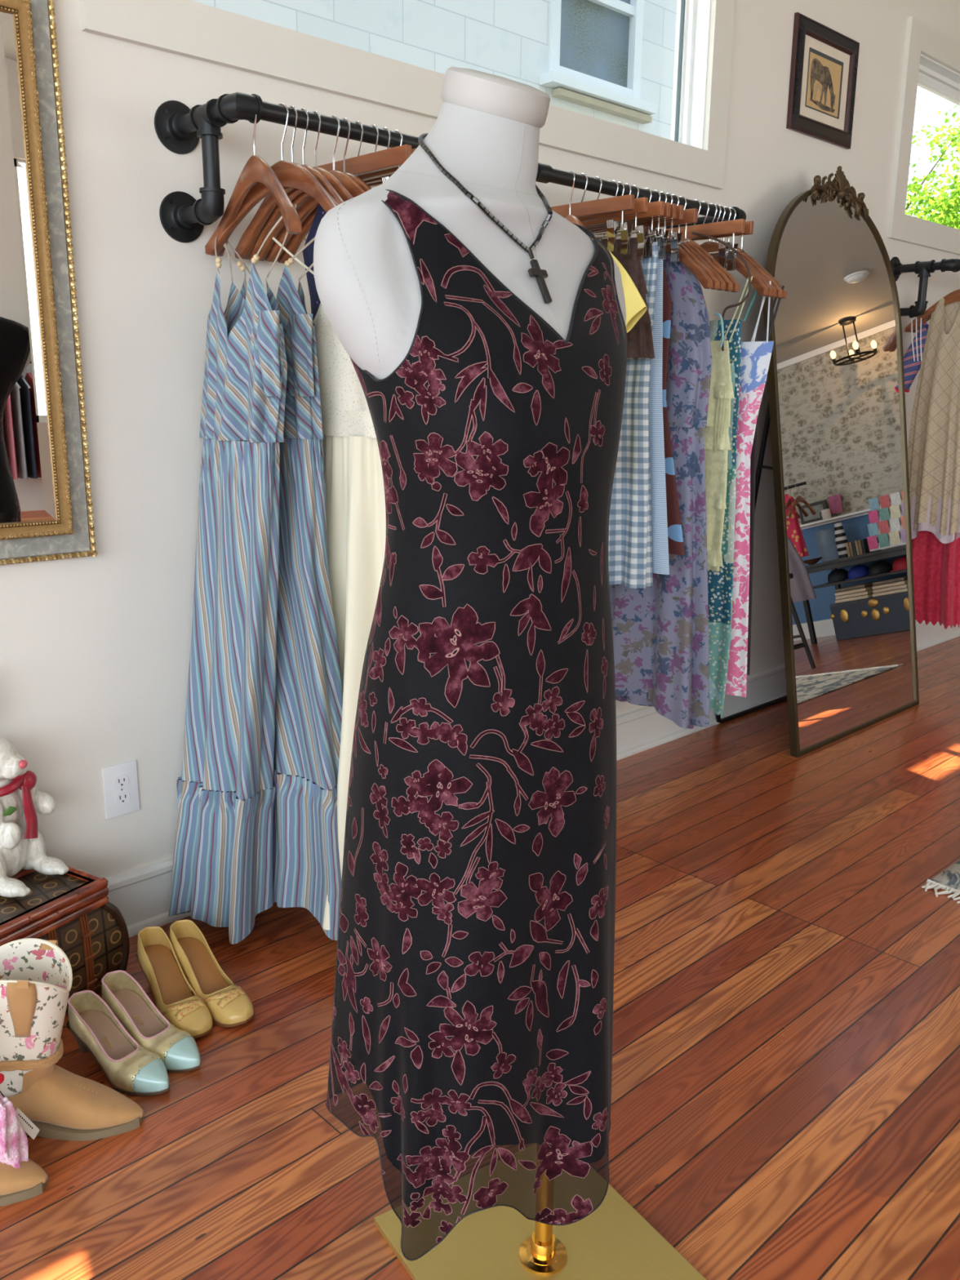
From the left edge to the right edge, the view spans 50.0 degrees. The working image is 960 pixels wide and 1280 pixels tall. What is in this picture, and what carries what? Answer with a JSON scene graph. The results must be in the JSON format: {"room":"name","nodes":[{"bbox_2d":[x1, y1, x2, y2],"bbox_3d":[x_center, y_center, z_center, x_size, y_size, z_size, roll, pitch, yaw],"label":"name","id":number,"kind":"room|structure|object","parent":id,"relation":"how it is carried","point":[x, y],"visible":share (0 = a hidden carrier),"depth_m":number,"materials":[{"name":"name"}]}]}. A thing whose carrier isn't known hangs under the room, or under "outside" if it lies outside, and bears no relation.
{"room":"clothing store","nodes":[
{"label":"clothing store","id":0,"kind":"room"},
{"bbox_2d":[0,635,959,1279],"bbox_3d":[1.959,0.866,1.766,12.050,0.060,4.985,-12,18,-42],"label":"floor","id":1,"kind":"structure","parent":0,"point":[785,1103],"depth_m":1.90,"materials":[{"name":"brown wood"}]},
{"bbox_2d":[0,1159,48,1206],"bbox_3d":[-0.812,0.697,1.554,0.288,0.310,0.130,0,13,-3],"label":"boot","id":2,"kind":"object","parent":1,"relation":"on","point":[30,1180],"visible":0.93,"depth_m":1.57,"materials":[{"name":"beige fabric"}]},
{"bbox_2d":[0,1094,28,1168],"bbox_3d":[-0.728,0.761,1.584,0.055,0.129,0.050,3,14,10],"label":"scarf","id":3,"kind":"object","parent":2,"relation":"on","point":[14,1145],"visible":1,"depth_m":1.58,"materials":[{"name":"pink fabric"}]},
{"bbox_2d":[0,1073,4,1084],"bbox_3d":[-0.749,0.679,1.576,0.041,0.024,0.031,-12,18,-42],"label":"rose","id":4,"kind":"object","parent":3,"relation":"attached to","point":[2,1076],"visible":1,"depth_m":1.58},
{"bbox_2d":[0,1090,39,1139],"bbox_3d":[-0.722,0.742,1.612,0.055,0.103,0.022,-6,15,-26],"label":"paper tag","id":5,"kind":"object","parent":2,"relation":"hanging from","point":[27,1125],"visible":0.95,"depth_m":1.62,"materials":[{"name":"beige paper"}]},
{"bbox_2d":[0,864,128,1013],"bbox_3d":[-0.983,0.645,1.893,0.203,0.244,0.686,8,15,29],"label":"trunk","id":6,"kind":"object","parent":1,"relation":"on","point":[73,908],"visible":0.48,"depth_m":2.04,"materials":[{"name":"wood"}]},
{"bbox_2d":[0,737,68,897],"bbox_3d":[-0.928,0.273,2.018,0.157,0.432,0.166,6,14,21],"label":"stuffed animal","id":7,"kind":"object","parent":6,"relation":"on","point":[22,846],"visible":1,"depth_m":2.03,"materials":[{"name":"ceramic"}]},
{"bbox_2d":[0,937,143,1141],"bbox_3d":[-0.706,0.664,1.699,0.278,0.310,0.130,0,13,-3],"label":"boot","id":8,"kind":"object","parent":1,"relation":"on","point":[36,975],"visible":0.99,"depth_m":1.69,"materials":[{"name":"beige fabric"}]},
{"bbox_2d":[66,990,169,1096],"bbox_3d":[-0.652,0.727,1.861,0.256,0.113,0.087,9,16,33],"label":"pump","id":9,"kind":"object","parent":1,"relation":"on","point":[128,1068],"visible":1,"depth_m":1.86,"materials":[{"name":"gold leather"}]},
{"bbox_2d":[101,970,200,1071],"bbox_3d":[-0.615,0.712,1.926,0.259,0.113,0.087,9,16,33],"label":"pump","id":10,"kind":"object","parent":1,"relation":"on","point":[127,1000],"visible":0.95,"depth_m":1.93,"materials":[{"name":"gold leather"}]},
{"bbox_2d":[136,926,213,1038],"bbox_3d":[-0.614,0.680,2.050,0.092,0.118,0.275,-12,18,-42],"label":"shoe","id":11,"kind":"object","parent":1,"relation":"on","point":[170,988],"visible":0.9,"depth_m":2.07,"materials":[{"name":"yellow leather"}]},
{"bbox_2d":[169,920,253,1026],"bbox_3d":[-0.549,0.672,2.087,0.088,0.118,0.276,-12,18,-42],"label":"pump","id":12,"kind":"object","parent":1,"relation":"on","point":[228,1004],"visible":0.91,"depth_m":2.10,"materials":[{"name":"yellow leather"}]},
{"bbox_2d":[313,66,706,1279],"bbox_3d":[0.043,0.123,1.274,0.454,1.574,0.386,-7,16,-31],"label":"mannequin","id":13,"kind":"object","parent":1,"relation":"on","point":[485,133],"visible":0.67,"depth_m":1.15,"materials":[{"name":"white plastic"}]},
{"bbox_2d":[325,189,627,1261],"bbox_3d":[0.018,0.117,1.291,0.440,1.254,0.347,-7,15,-29],"label":"dress","id":14,"kind":"object","parent":13,"relation":"on","point":[472,1037],"visible":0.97,"depth_m":1.16,"materials":[{"name":"black fabric"}]},
{"bbox_2d":[417,133,552,303],"bbox_3d":[0.006,-0.490,1.189,0.146,0.205,0.196,-5,14,-21],"label":"necklace","id":15,"kind":"object","parent":13,"relation":"on","point":[535,271],"visible":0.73,"depth_m":1.14,"materials":[{"name":"black metal"}]},
{"bbox_2d":[528,248,551,303],"bbox_3d":[0.066,-0.404,1.143,0.028,0.060,0.026,1,13,2],"label":"pendant","id":16,"kind":"object","parent":15,"relation":"attached to","point":[535,272],"depth_m":1.14,"materials":[{"name":"black metal"}]},
{"bbox_2d":[715,165,919,757],"bbox_3d":[1.307,-0.672,3.769,0.950,2.003,0.406,-12,18,-42],"label":"arched mirror","id":17,"kind":"object","parent":1,"relation":"on","point":[836,413],"visible":0.99,"depth_m":3.70,"materials":[{"name":"gold metal"}]},
{"bbox_2d":[773,192,915,751],"bbox_3d":[1.337,-0.628,3.747,0.920,1.892,0.294,-12,18,-42],"label":"mirror glass","id":18,"kind":"object","parent":17,"relation":"attached to","point":[842,483],"depth_m":3.71,"materials":[{"name":"silver"}]},
{"bbox_2d":[921,859,959,903],"bbox_3d":[2.546,0.481,3.255,3.042,0.016,1.021,-12,18,-42],"label":"area rug","id":19,"kind":"object","parent":1,"relation":"on","point":[948,880],"visible":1,"depth_m":2.62,"materials":[{"name":"fabric"}]},
{"bbox_2d":[0,0,959,878],"bbox_3d":[0.313,-1.506,3.004,11.950,3.950,0.130,-12,18,-42],"label":"wall","id":20,"kind":"structure","parent":0,"point":[95,651],"depth_m":2.22,"materials":[{"name":"paint"}]},
{"bbox_2d":[0,0,97,565],"bbox_3d":[-1.069,-0.632,1.740,0.782,1.065,0.049,-12,18,-42],"label":"gilt mirror","id":21,"kind":"object","parent":20,"relation":"attached to","point":[46,512],"visible":1,"depth_m":1.95,"materials":[{"name":"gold metal"}]},
{"bbox_2d":[102,760,139,818],"bbox_3d":[-0.793,0.331,2.277,0.078,0.119,0.009,-12,18,-42],"label":"wall outlet","id":22,"kind":"object","parent":20,"relation":"attached to","point":[120,781],"visible":1,"depth_m":2.27,"materials":[{"name":"white plastic"}]},
{"bbox_2d":[114,774,128,787],"bbox_3d":[-0.791,0.312,2.271,0.033,0.027,0.003,-12,18,-42],"label":"receptacle","id":23,"kind":"object","parent":22,"relation":"attached to","point":[120,780],"depth_m":2.27,"materials":[{"name":"white plastic"}]},
{"bbox_2d":[115,791,129,804],"bbox_3d":[-0.791,0.350,2.280,0.033,0.027,0.003,-12,18,-42],"label":"receptacle","id":24,"kind":"object","parent":22,"relation":"attached to","point":[121,797],"depth_m":2.28,"materials":[{"name":"white plastic"}]},
{"bbox_2d":[80,0,734,189],"bbox_3d":[0.025,-1.721,2.564,2.123,0.834,0.018,-12,18,-42],"label":"trim","id":25,"kind":"structure","parent":20,"relation":"attached to","point":[190,28],"depth_m":2.37,"materials":[{"name":"paint"}]},
{"bbox_2d":[154,92,746,242],"bbox_3d":[0.087,-1.072,2.610,1.804,0.272,0.265,-12,18,-42],"label":"rack","id":26,"kind":"object","parent":20,"relation":"attached to","point":[179,128],"visible":0.8,"depth_m":2.09,"materials":[{"name":"black metal"}]},
{"bbox_2d":[210,114,301,256],"bbox_3d":[-0.442,-0.901,1.983,0.031,0.268,0.410,-8,16,-33],"label":"wooden hanger","id":27,"kind":"object","parent":26,"relation":"hanging from","point":[256,169],"visible":0.85,"depth_m":1.96,"materials":[{"name":"brown wood"}]},
{"bbox_2d":[168,203,296,944],"bbox_3d":[-0.486,-0.094,2.180,0.382,1.501,0.248,6,14,20],"label":"striped dress","id":28,"kind":"object","parent":27,"relation":"hanging from","point":[222,868],"visible":0.98,"depth_m":2.17,"materials":[{"name":"blue fabric"}]},
{"bbox_2d":[204,102,338,255],"bbox_3d":[-0.394,-0.910,2.023,0.410,0.268,0.031,9,16,33],"label":"wooden hanger","id":29,"kind":"object","parent":26,"relation":"hanging from","point":[289,175],"visible":0.67,"depth_m":2.03,"materials":[{"name":"brown wood"}]},
{"bbox_2d":[223,236,342,940],"bbox_3d":[-0.418,-0.116,2.209,0.184,1.471,0.459,-12,18,-42],"label":"striped dress","id":30,"kind":"object","parent":29,"relation":"hanging from","point":[308,699],"visible":0.48,"depth_m":2.16,"materials":[{"name":"blue fabric"}]},
{"bbox_2d":[234,105,337,259],"bbox_3d":[-0.378,-0.914,2.041,0.031,0.268,0.410,-11,18,-40],"label":"wooden hanger","id":31,"kind":"object","parent":26,"relation":"hanging from","point":[246,242],"visible":0.55,"depth_m":2.12,"materials":[{"name":"brown wood"}]},
{"bbox_2d":[245,107,343,259],"bbox_3d":[-0.359,-0.918,2.058,0.031,0.268,0.410,-11,18,-41],"label":"wooden hanger","id":32,"kind":"object","parent":26,"relation":"hanging from","point":[276,214],"visible":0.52,"depth_m":2.09,"materials":[{"name":"brown wood"}]},
{"bbox_2d":[258,111,353,261],"bbox_3d":[-0.338,-0.922,2.077,0.410,0.268,0.031,13,18,43],"label":"wooden hanger","id":33,"kind":"object","parent":26,"relation":"hanging from","point":[343,192],"visible":0.4,"depth_m":2.07,"materials":[{"name":"brown wood"}]},
{"bbox_2d":[272,236,386,930],"bbox_3d":[-0.282,-0.130,2.194,0.320,1.435,0.532,-12,18,-42],"label":"dress","id":34,"kind":"object","parent":33,"relation":"hanging from","point":[355,499],"visible":0.2,"depth_m":2.12,"materials":[{"name":"fabric"}]},
{"bbox_2d":[264,115,366,262],"bbox_3d":[-0.305,-0.929,2.107,0.410,0.268,0.031,12,17,39],"label":"wooden hanger","id":35,"kind":"object","parent":26,"relation":"hanging from","point":[309,204],"visible":0.44,"depth_m":2.16,"materials":[{"name":"brown wood"}]},
{"bbox_2d":[302,204,326,320],"bbox_3d":[-0.291,-0.743,2.146,0.025,0.350,0.270,-12,18,-42],"label":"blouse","id":36,"kind":"object","parent":35,"relation":"hanging from","point":[308,253],"visible":0.2,"depth_m":2.20,"materials":[{"name":"fabric"}]},
{"bbox_2d":[277,117,371,263],"bbox_3d":[-0.286,-0.933,2.125,0.410,0.268,0.031,13,18,41],"label":"wooden hanger","id":37,"kind":"object","parent":26,"relation":"hanging from","point":[294,243],"visible":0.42,"depth_m":2.22,"materials":[{"name":"brown wood"}]},
{"bbox_2d":[317,120,411,183],"bbox_3d":[-0.256,-0.975,2.145,0.031,0.196,0.330,-12,18,-43],"label":"hanger","id":38,"kind":"object","parent":26,"relation":"hanging from","point":[394,157],"visible":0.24,"depth_m":2.10,"materials":[{"name":"brown wood"}]},
{"bbox_2d":[364,126,392,183],"bbox_3d":[-0.204,-0.986,2.193,0.330,0.196,0.031,13,18,42],"label":"hanger","id":39,"kind":"object","parent":26,"relation":"hanging from","point":[379,179],"visible":0.12,"depth_m":2.19,"materials":[{"name":"brown wood"}]},
{"bbox_2d":[367,129,402,186],"bbox_3d":[-0.181,-0.991,2.215,0.330,0.196,0.038,11,17,37],"label":"hanger","id":40,"kind":"object","parent":26,"relation":"hanging from","point":[376,184],"visible":0.14,"depth_m":2.24,"materials":[{"name":"brown wood"}]},
{"bbox_2d":[356,124,416,181],"bbox_3d":[-0.226,-0.981,2.173,0.038,0.196,0.330,-11,17,-39],"label":"hanger","id":41,"kind":"object","parent":26,"relation":"hanging from","point":[364,177],"visible":0.11,"depth_m":2.15,"materials":[{"name":"brown wood"}]},
{"bbox_2d":[564,170,591,238],"bbox_3d":[0.218,-1.040,2.597,0.031,0.268,0.410,-5,14,-21],"label":"wooden hanger","id":42,"kind":"object","parent":26,"relation":"hanging from","point":[571,218],"visible":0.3,"depth_m":2.57,"materials":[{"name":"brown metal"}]},
{"bbox_2d":[591,238,647,333],"bbox_3d":[0.243,-0.731,2.658,0.050,0.600,0.453,-12,18,-42],"label":"shirt","id":43,"kind":"object","parent":42,"relation":"hanging from","point":[635,306],"visible":0.02,"depth_m":2.49,"materials":[{"name":"yellow fabric"}]},
{"bbox_2d":[551,173,635,252],"bbox_3d":[0.255,-1.082,2.619,0.031,0.196,0.330,-12,18,-43],"label":"hanger","id":44,"kind":"object","parent":26,"relation":"hanging from","point":[622,203],"visible":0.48,"depth_m":2.56,"materials":[{"name":"brown wood"}]},
{"bbox_2d":[577,176,648,253],"bbox_3d":[0.296,-1.091,2.657,0.031,0.196,0.330,-12,18,-42],"label":"hanger","id":45,"kind":"object","parent":26,"relation":"hanging from","point":[641,204],"visible":0.48,"depth_m":2.59,"materials":[{"name":"brown wood"}]},
{"bbox_2d":[582,180,664,256],"bbox_3d":[0.344,-1.101,2.701,0.031,0.196,0.330,-12,18,-42],"label":"hanger","id":46,"kind":"object","parent":26,"relation":"hanging from","point":[655,209],"visible":0.52,"depth_m":2.63,"materials":[{"name":"brown wood"}]},
{"bbox_2d":[585,181,671,257],"bbox_3d":[0.361,-1.104,2.717,0.031,0.196,0.330,-12,18,-43],"label":"hanger","id":47,"kind":"object","parent":26,"relation":"hanging from","point":[649,242],"visible":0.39,"depth_m":2.65,"materials":[{"name":"brown wood"}]},
{"bbox_2d":[587,182,676,257],"bbox_3d":[0.382,-1.109,2.737,0.031,0.196,0.330,-12,18,-42],"label":"hanger","id":48,"kind":"object","parent":26,"relation":"hanging from","point":[673,206],"visible":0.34,"depth_m":2.66,"materials":[{"name":"brown wood"}]},
{"bbox_2d":[608,241,657,588],"bbox_3d":[0.345,-0.615,2.862,0.160,0.902,0.358,-12,18,-42],"label":"skirt","id":49,"kind":"object","parent":48,"relation":"hanging from","point":[630,529],"visible":0.37,"depth_m":2.80,"materials":[{"name":"blue fabric"}]},
{"bbox_2d":[600,237,654,358],"bbox_3d":[0.342,-0.908,2.759,0.350,0.300,0.113,12,18,41],"label":"skirt","id":50,"kind":"object","parent":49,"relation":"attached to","point":[640,340],"visible":0.31,"depth_m":2.67,"materials":[{"name":"brown fabric"}]},
{"bbox_2d":[590,185,684,259],"bbox_3d":[0.406,-1.114,2.759,0.038,0.196,0.330,-11,17,-39],"label":"hanger","id":51,"kind":"object","parent":26,"relation":"hanging from","point":[680,208],"visible":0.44,"depth_m":2.69,"materials":[{"name":"brown wood"}]},
{"bbox_2d":[648,245,669,574],"bbox_3d":[0.424,-0.628,2.852,0.303,0.865,0.045,13,18,42],"label":"skirt","id":52,"kind":"object","parent":51,"relation":"hanging from","point":[660,563],"visible":0.27,"depth_m":2.80,"materials":[{"name":"blue fabric"}]},
{"bbox_2d":[595,187,697,262],"bbox_3d":[0.445,-1.122,2.795,0.330,0.196,0.031,13,18,43],"label":"hanger","id":53,"kind":"object","parent":26,"relation":"hanging from","point":[690,215],"visible":0.46,"depth_m":2.73,"materials":[{"name":"brown wood"}]},
{"bbox_2d":[653,190,713,288],"bbox_3d":[0.467,-1.091,2.825,0.031,0.268,0.410,-12,18,-42],"label":"wooden hanger","id":54,"kind":"object","parent":26,"relation":"hanging from","point":[700,273],"visible":0.41,"depth_m":2.73,"materials":[{"name":"brown wood"}]},
{"bbox_2d":[662,269,684,555],"bbox_3d":[0.470,-0.641,2.919,0.040,0.770,0.318,-12,18,-42],"label":"dress","id":55,"kind":"object","parent":54,"relation":"hanging from","point":[675,540],"visible":0.22,"depth_m":2.88,"materials":[{"name":"brown fabric"}]},
{"bbox_2d":[659,191,719,289],"bbox_3d":[0.488,-1.096,2.843,0.031,0.268,0.410,-12,18,-43],"label":"wooden hanger","id":56,"kind":"object","parent":26,"relation":"hanging from","point":[716,285],"visible":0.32,"depth_m":2.75,"materials":[{"name":"brown wood"}]},
{"bbox_2d":[609,251,711,728],"bbox_3d":[0.519,-0.429,3.001,0.444,1.340,0.147,11,17,37],"label":"dress","id":57,"kind":"object","parent":56,"relation":"hanging from","point":[660,630],"visible":0.4,"depth_m":2.95,"materials":[{"name":"purple fabric"}]},
{"bbox_2d":[665,192,725,290],"bbox_3d":[0.507,-1.099,2.861,0.410,0.268,0.031,13,18,43],"label":"wooden hanger","id":58,"kind":"object","parent":26,"relation":"hanging from","point":[722,284],"visible":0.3,"depth_m":2.77,"materials":[{"name":"brown wood"}]},
{"bbox_2d":[670,194,733,291],"bbox_3d":[0.528,-1.104,2.880,0.410,0.268,0.031,13,18,41],"label":"wooden hanger","id":59,"kind":"object","parent":26,"relation":"hanging from","point":[729,285],"visible":0.27,"depth_m":2.79,"materials":[{"name":"brown wood"}]},
{"bbox_2d":[615,288,710,728],"bbox_3d":[0.542,-0.432,3.058,0.373,1.360,0.167,8,15,29],"label":"dress","id":60,"kind":"object","parent":59,"relation":"hanging from","point":[636,700],"visible":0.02,"depth_m":3.15,"materials":[{"name":"fabric"}]},
{"bbox_2d":[663,199,745,269],"bbox_3d":[0.610,-1.157,2.949,0.031,0.196,0.330,-12,18,-42],"label":"hanger","id":61,"kind":"object","parent":26,"relation":"hanging from","point":[735,226],"visible":0.52,"depth_m":2.89,"materials":[{"name":"brown wood"}]},
{"bbox_2d":[691,231,751,351],"bbox_3d":[0.663,-0.979,2.882,0.035,0.329,0.200,-12,18,-42],"label":"strap","id":62,"kind":"object","parent":61,"relation":"hanging from","point":[722,317],"visible":1,"depth_m":2.85,"materials":[{"name":"brown leather"}]},
{"bbox_2d":[678,195,739,292],"bbox_3d":[0.553,-1.109,2.904,0.410,0.268,0.031,13,18,43],"label":"wooden hanger","id":63,"kind":"object","parent":26,"relation":"hanging from","point":[735,285],"visible":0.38,"depth_m":2.82,"materials":[{"name":"brown wood"}]},
{"bbox_2d":[690,201,753,271],"bbox_3d":[0.639,-1.163,2.975,0.031,0.196,0.330,-12,18,-43],"label":"hanger","id":64,"kind":"object","parent":26,"relation":"hanging from","point":[748,226],"visible":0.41,"depth_m":2.91,"materials":[{"name":"brown wood"}]},
{"bbox_2d":[699,203,768,296],"bbox_3d":[0.662,-1.132,3.005,0.031,0.268,0.410,-12,18,-43],"label":"wooden hanger","id":65,"kind":"object","parent":26,"relation":"hanging from","point":[708,246],"visible":0.41,"depth_m":2.93,"materials":[{"name":"brown wood"}]},
{"bbox_2d":[703,275,752,571],"bbox_3d":[0.619,-0.639,3.077,0.095,0.836,0.326,-12,18,-42],"label":"dress","id":66,"kind":"object","parent":65,"relation":"hanging from","point":[716,435],"visible":0.35,"depth_m":2.99,"materials":[{"name":"fabric"}]},
{"bbox_2d":[712,204,772,297],"bbox_3d":[0.676,-1.135,3.018,0.410,0.268,0.031,13,18,42],"label":"wooden hanger","id":67,"kind":"object","parent":26,"relation":"hanging from","point":[770,289],"visible":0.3,"depth_m":2.92,"materials":[{"name":"brown wood"}]},
{"bbox_2d":[707,290,757,717],"bbox_3d":[0.660,-0.417,3.158,0.075,1.298,0.325,-12,18,-42],"label":"dress","id":68,"kind":"object","parent":67,"relation":"hanging from","point":[720,584],"visible":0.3,"depth_m":3.10,"materials":[{"name":"green fabric"}]},
{"bbox_2d":[716,204,777,297],"bbox_3d":[0.692,-1.138,3.033,0.410,0.268,0.031,13,18,43],"label":"wooden hanger","id":69,"kind":"object","parent":26,"relation":"hanging from","point":[774,290],"visible":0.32,"depth_m":2.94,"materials":[{"name":"brown wood"}]},
{"bbox_2d":[724,280,773,697],"bbox_3d":[0.711,-0.450,3.172,0.055,1.226,0.365,-12,18,-42],"label":"dress","id":70,"kind":"object","parent":69,"relation":"hanging from","point":[755,358],"visible":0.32,"depth_m":3.08,"materials":[{"name":"pink fabric"}]},
{"bbox_2d":[715,206,782,297],"bbox_3d":[0.714,-1.143,3.053,0.410,0.268,0.031,13,18,43],"label":"wooden hanger","id":71,"kind":"object","parent":26,"relation":"hanging from","point":[779,294],"visible":0.27,"depth_m":2.97,"materials":[{"name":"brown wood"}]},
{"bbox_2d":[718,207,786,298],"bbox_3d":[0.733,-1.147,3.070,0.031,0.268,0.410,-12,18,-43],"label":"wooden hanger","id":72,"kind":"object","parent":26,"relation":"hanging from","point":[784,292],"visible":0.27,"depth_m":2.99,"materials":[{"name":"brown wood"}]},
{"bbox_2d":[746,285,784,675],"bbox_3d":[0.735,-0.481,3.196,0.042,1.157,0.354,-12,19,-44],"label":"dress","id":73,"kind":"object","parent":72,"relation":"hanging from","point":[753,453],"visible":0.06,"depth_m":3.11,"materials":[{"name":"pink fabric"}]},
{"bbox_2d":[106,620,959,937],"bbox_3d":[0.348,0.358,3.388,11.750,0.147,0.028,-12,18,-42],"label":"baseboard","id":74,"kind":"structure","parent":20,"relation":"attached to","point":[141,895],"depth_m":3.55,"materials":[{"name":"paint"}]},
{"bbox_2d":[671,0,711,149],"bbox_3d":[-0.025,-1.733,2.614,1.923,0.634,0.125,-12,18,-42],"label":"window","id":75,"kind":"structure","parent":20,"relation":"in","point":[693,16],"depth_m":3.26,"materials":[{"name":"paint"}]},
{"bbox_2d":[786,12,859,149],"bbox_3d":[1.232,-1.985,3.678,0.436,0.360,0.022,-12,18,-42],"label":"framed drawing","id":76,"kind":"object","parent":20,"relation":"attached to","point":[824,68],"visible":1,"depth_m":3.66,"materials":[{"name":"black paint"}]},
{"bbox_2d":[887,15,959,255],"bbox_3d":[2.367,-2.177,4.745,1.929,0.808,0.018,-12,18,-42],"label":"trim","id":77,"kind":"structure","parent":20,"relation":"attached to","point":[922,37],"depth_m":4.16,"materials":[{"name":"paint"}]},
{"bbox_2d":[890,256,959,318],"bbox_3d":[2.449,-1.568,4.801,1.860,0.272,0.265,-12,18,-42],"label":"rack","id":78,"kind":"object","parent":20,"relation":"attached to","point":[923,268],"visible":0.65,"depth_m":4.20,"materials":[{"name":"black metal"}]},
{"bbox_2d":[910,314,931,333],"bbox_3d":[1.995,-1.412,4.241,0.031,0.268,0.410,-12,18,-43],"label":"wooden hanger","id":79,"kind":"object","parent":78,"relation":"hanging from","point":[928,317],"visible":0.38,"depth_m":4.37,"materials":[{"name":"brown wood"}]},
{"bbox_2d":[903,317,928,392],"bbox_3d":[1.957,-1.111,4.315,0.153,0.510,0.426,-12,18,-42],"label":"shirt","id":80,"kind":"object","parent":79,"relation":"hanging from","point":[913,357],"visible":0.09,"depth_m":4.37,"materials":[{"name":"blue fabric"}]},
{"bbox_2d":[905,288,959,332],"bbox_3d":[1.959,-1.404,4.208,0.031,0.268,0.410,-12,18,-43],"label":"wooden hanger","id":81,"kind":"object","parent":78,"relation":"hanging from","point":[953,296],"visible":0.82,"depth_m":4.28,"materials":[{"name":"brown wood"}]},
{"bbox_2d":[917,53,959,106],"bbox_3d":[2.318,-2.190,4.795,1.729,0.608,0.125,-12,18,-42],"label":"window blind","id":82,"kind":"structure","parent":20,"relation":"in","point":[934,77],"depth_m":4.36,"materials":[{"name":"fabric"}]},
{"bbox_2d":[911,530,959,629],"bbox_3d":[1.984,-0.540,4.433,0.204,0.955,0.308,-12,18,-42],"label":"skirt","id":83,"kind":"object","parent":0,"point":[935,564],"visible":0.35,"depth_m":4.45,"materials":[{"name":"fabric"}]},
{"bbox_2d":[907,297,959,543],"bbox_3d":[1.944,-0.921,4.324,0.263,1.015,0.161,7,15,27],"label":"blouse","id":84,"kind":"object","parent":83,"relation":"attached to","point":[934,440],"visible":0.9,"depth_m":4.32,"materials":[{"name":"beige fabric"}]},
{"label":"outside","id":85,"kind":"structure","parent":0,"visible":0},
{"bbox_3d":[3.822,-1.256,11.961,46.000,0.400,40.000,-12,18,-42],"label":"ground","id":86,"kind":"structure","parent":85,"visible":0},
{"bbox_2d":[191,0,677,139],"bbox_3d":[-2.541,-2.583,3.197,13.400,6.100,0.300,-12,18,-42],"label":"neighbouring building","id":87,"kind":"structure","parent":86,"relation":"on","point":[612,61],"depth_m":5.74,"materials":[{"name":"paint"}]},
{"bbox_2d":[904,155,959,229],"bbox_3d":[7.896,-5.620,17.971,4.909,5.422,5.174,3,14,10],"label":"tree","id":88,"kind":"object","parent":86,"relation":"on","point":[950,207],"visible":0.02,"depth_m":18.00,"materials":[{"name":"green plant"}]},
{"bbox_2d":[905,104,959,217],"bbox_3d":[9.272,-7.877,23.302,5.799,7.375,5.224,3,14,9],"label":"tree","id":89,"kind":"object","parent":86,"relation":"on","point":[935,140],"visible":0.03,"depth_m":21.48,"materials":[{"name":"green plant"}]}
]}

